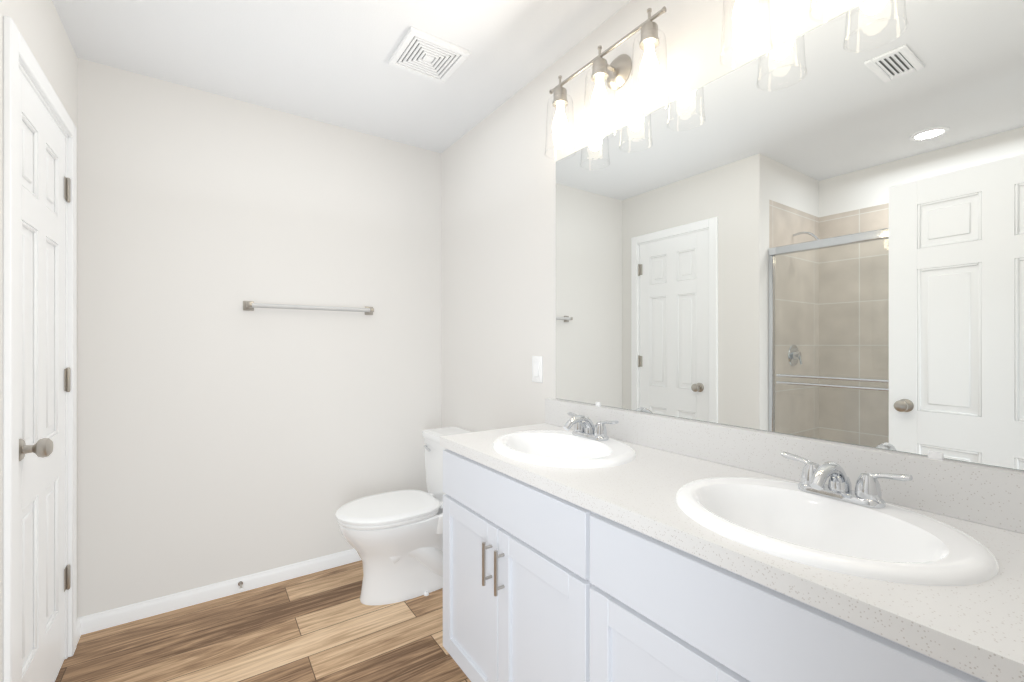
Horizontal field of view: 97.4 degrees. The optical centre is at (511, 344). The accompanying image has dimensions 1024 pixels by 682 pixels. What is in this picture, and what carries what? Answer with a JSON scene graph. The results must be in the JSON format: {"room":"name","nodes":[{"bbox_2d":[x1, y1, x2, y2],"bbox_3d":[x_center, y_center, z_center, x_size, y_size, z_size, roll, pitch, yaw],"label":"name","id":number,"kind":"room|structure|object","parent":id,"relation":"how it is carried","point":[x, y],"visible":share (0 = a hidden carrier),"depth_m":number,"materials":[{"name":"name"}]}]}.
{"room":"bathroom","nodes":[
{"label":"bathroom","id":0,"kind":"room"},
{"bbox_2d":[0,0,77,681],"bbox_3d":[-1.585,0.008,1.446,0.100,2.440,1.038,0,0,-34],"label":"wall","id":1,"kind":"structure","parent":0,"point":[40,27],"depth_m":1.51,"materials":[{"name":"paint"}]},
{"bbox_2d":[3,16,75,681],"bbox_3d":[-1.597,0.177,1.478,0.116,2.102,0.749,0,0,-34],"label":"door frame","id":2,"kind":"structure","parent":1,"relation":"attached to","point":[17,54],"depth_m":1.24,"materials":[{"name":"white wood"}]},
{"bbox_2d":[19,69,70,681],"bbox_3d":[-1.560,0.205,1.523,0.106,2.030,0.637,0,0,-34],"label":"door","id":3,"kind":"structure","parent":1,"relation":"in","point":[44,386],"depth_m":1.49,"materials":[{"name":"white wood"}]},
{"bbox_2d":[76,618,80,645],"bbox_3d":[-1.801,1.193,1.862,0.013,0.070,0.108,0,0,-34],"label":"baseboard","id":4,"kind":"structure","parent":1,"relation":"attached to","point":[78,629],"depth_m":1.87,"materials":[{"name":"white wood"}]},
{"bbox_2d":[78,58,440,617],"bbox_3d":[-1.171,0.008,2.420,1.883,2.440,0.100,0,0,-34],"label":"wall","id":5,"kind":"structure","parent":0,"point":[223,435],"depth_m":2.23,"materials":[{"name":"paint"}]},
{"bbox_2d":[78,549,360,634],"bbox_3d":[-1.139,1.193,2.373,1.683,0.070,0.013,0,0,-34],"label":"baseboard","id":6,"kind":"structure","parent":5,"relation":"attached to","point":[126,614],"depth_m":2.15,"materials":[{"name":"white wood"}]},
{"bbox_2d":[238,581,242,591],"bbox_3d":[-1.321,1.183,2.193,0.022,0.022,0.078,0,0,-34],"label":"door stop","id":7,"kind":"object","parent":5,"relation":"attached to","point":[240,583],"visible":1,"depth_m":2.21,"materials":[{"name":"silver metal"}]},
{"bbox_2d":[243,301,373,314],"bbox_3d":[-1.055,-0.192,2.398,0.648,0.048,0.066,0,0,-34],"label":"towel rail","id":8,"kind":"object","parent":5,"relation":"attached to","point":[249,305],"visible":1,"depth_m":2.34,"materials":[{"name":"silver metal"}]},
{"bbox_2d":[55,560,470,681],"bbox_3d":[-0.379,1.278,0.503,2.743,0.100,4.158,0,0,-34],"label":"floor","id":9,"kind":"structure","parent":0,"point":[326,625],"depth_m":1.86,"materials":[{"name":"brown wood"}]},
{"bbox_2d":[335,427,470,605],"bbox_3d":[-0.510,0.856,2.287,0.731,0.744,0.454,0,0,-34],"label":"toilet","id":10,"kind":"object","parent":9,"relation":"on","point":[394,539],"visible":0.83,"depth_m":2.15,"materials":[{"name":"white ceramic"}]},
{"bbox_2d":[440,442,1011,681],"bbox_3d":[0.367,0.802,1.174,0.546,0.850,1.518,0,0,-34],"label":"bathroom vanity","id":11,"kind":"object","parent":9,"relation":"on","point":[582,542],"depth_m":0.97,"materials":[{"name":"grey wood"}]},
{"bbox_2d":[440,422,1023,681],"bbox_3d":[0.376,0.361,1.188,0.516,0.034,1.530,0,0,-34],"label":"countertop","id":12,"kind":"structure","parent":11,"relation":"on","point":[994,638],"depth_m":0.68,"materials":[{"name":"white stone"}]},
{"bbox_2d":[464,422,671,477],"bbox_3d":[0.163,0.402,1.487,0.428,0.152,0.512,0,0,-34],"label":"sink","id":13,"kind":"object","parent":12,"relation":"in","point":[542,447],"depth_m":1.52,"materials":[{"name":"white ceramic"}]},
{"bbox_2d":[560,410,619,437],"bbox_3d":[0.237,0.286,1.562,0.147,0.081,0.236,0,0,-34],"label":"faucet","id":14,"kind":"object","parent":12,"relation":"on","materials":[{"name":"silver metal"}]},
{"bbox_2d":[628,462,1023,625],"bbox_3d":[0.578,0.402,0.881,0.428,0.152,0.512,0,0,-34],"label":"sink","id":15,"kind":"object","parent":12,"relation":"in","point":[940,561],"depth_m":0.84,"materials":[{"name":"white ceramic"}]},
{"bbox_2d":[776,450,915,505],"bbox_3d":[0.663,0.286,0.939,0.147,0.081,0.236,0,0,-34],"label":"faucet","id":16,"kind":"object","parent":12,"relation":"on","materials":[{"name":"silver metal"}]},
{"bbox_2d":[52,0,630,152],"bbox_3d":[-0.379,-1.262,0.503,2.743,0.100,4.158,0,0,-34],"label":"ceiling","id":17,"kind":"structure","parent":0,"point":[325,61],"depth_m":1.84,"materials":[{"name":"white paint"}]},
{"bbox_2d":[388,27,469,83],"bbox_3d":[-0.351,-1.204,1.893,0.256,0.016,0.256,0,0,-34],"label":"ceiling vent","id":18,"kind":"object","parent":17,"relation":"in","point":[425,55],"visible":1,"depth_m":1.88,"materials":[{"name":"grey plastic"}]},
{"bbox_2d":[441,0,1023,472],"bbox_3d":[0.739,0.008,1.208,0.100,2.440,4.058,0,0,-34],"label":"wall","id":19,"kind":"structure","parent":0,"point":[497,248],"depth_m":2.09,"materials":[{"name":"paint"}]},
{"bbox_2d":[532,356,542,382],"bbox_3d":[0.112,0.113,2.025,0.012,0.116,0.072,0,0,-34],"label":"light switch","id":20,"kind":"object","parent":19,"relation":"attached to","point":[537,368],"visible":1,"depth_m":2.02,"materials":[{"name":"white plastic"}]},
{"bbox_2d":[544,6,669,159],"bbox_3d":[0.323,-0.891,1.585,0.160,0.302,0.548,0,0,-34],"label":"sconce","id":21,"kind":"object","parent":19,"relation":"attached to","point":[615,75],"visible":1,"depth_m":1.56,"materials":[{"name":"glass"}]},
{"bbox_2d":[545,398,1023,525],"bbox_3d":[0.581,0.290,1.328,0.020,0.108,1.530,0,0,-34],"label":"backsplash","id":22,"kind":"structure","parent":19,"relation":"attached to","point":[990,492],"depth_m":1.07,"materials":[{"name":"white stone"}]},
{"bbox_2d":[556,0,1023,470],"bbox_3d":[0.599,-0.272,1.317,0.008,1.016,1.456,0,0,-34],"label":"mirror","id":23,"kind":"object","parent":19,"relation":"attached to","point":[817,232],"visible":0.9,"depth_m":1.08,"materials":[{"name":"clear mirror"}]},
{"bbox_2d":[719,0,866,68],"bbox_3d":[0.733,-0.891,0.987,0.160,0.302,0.548,0,0,-34],"label":"sconce","id":24,"kind":"object","parent":19,"relation":"attached to","point":[745,16],"visible":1,"depth_m":1.13,"materials":[{"name":"glass"}]}
]}

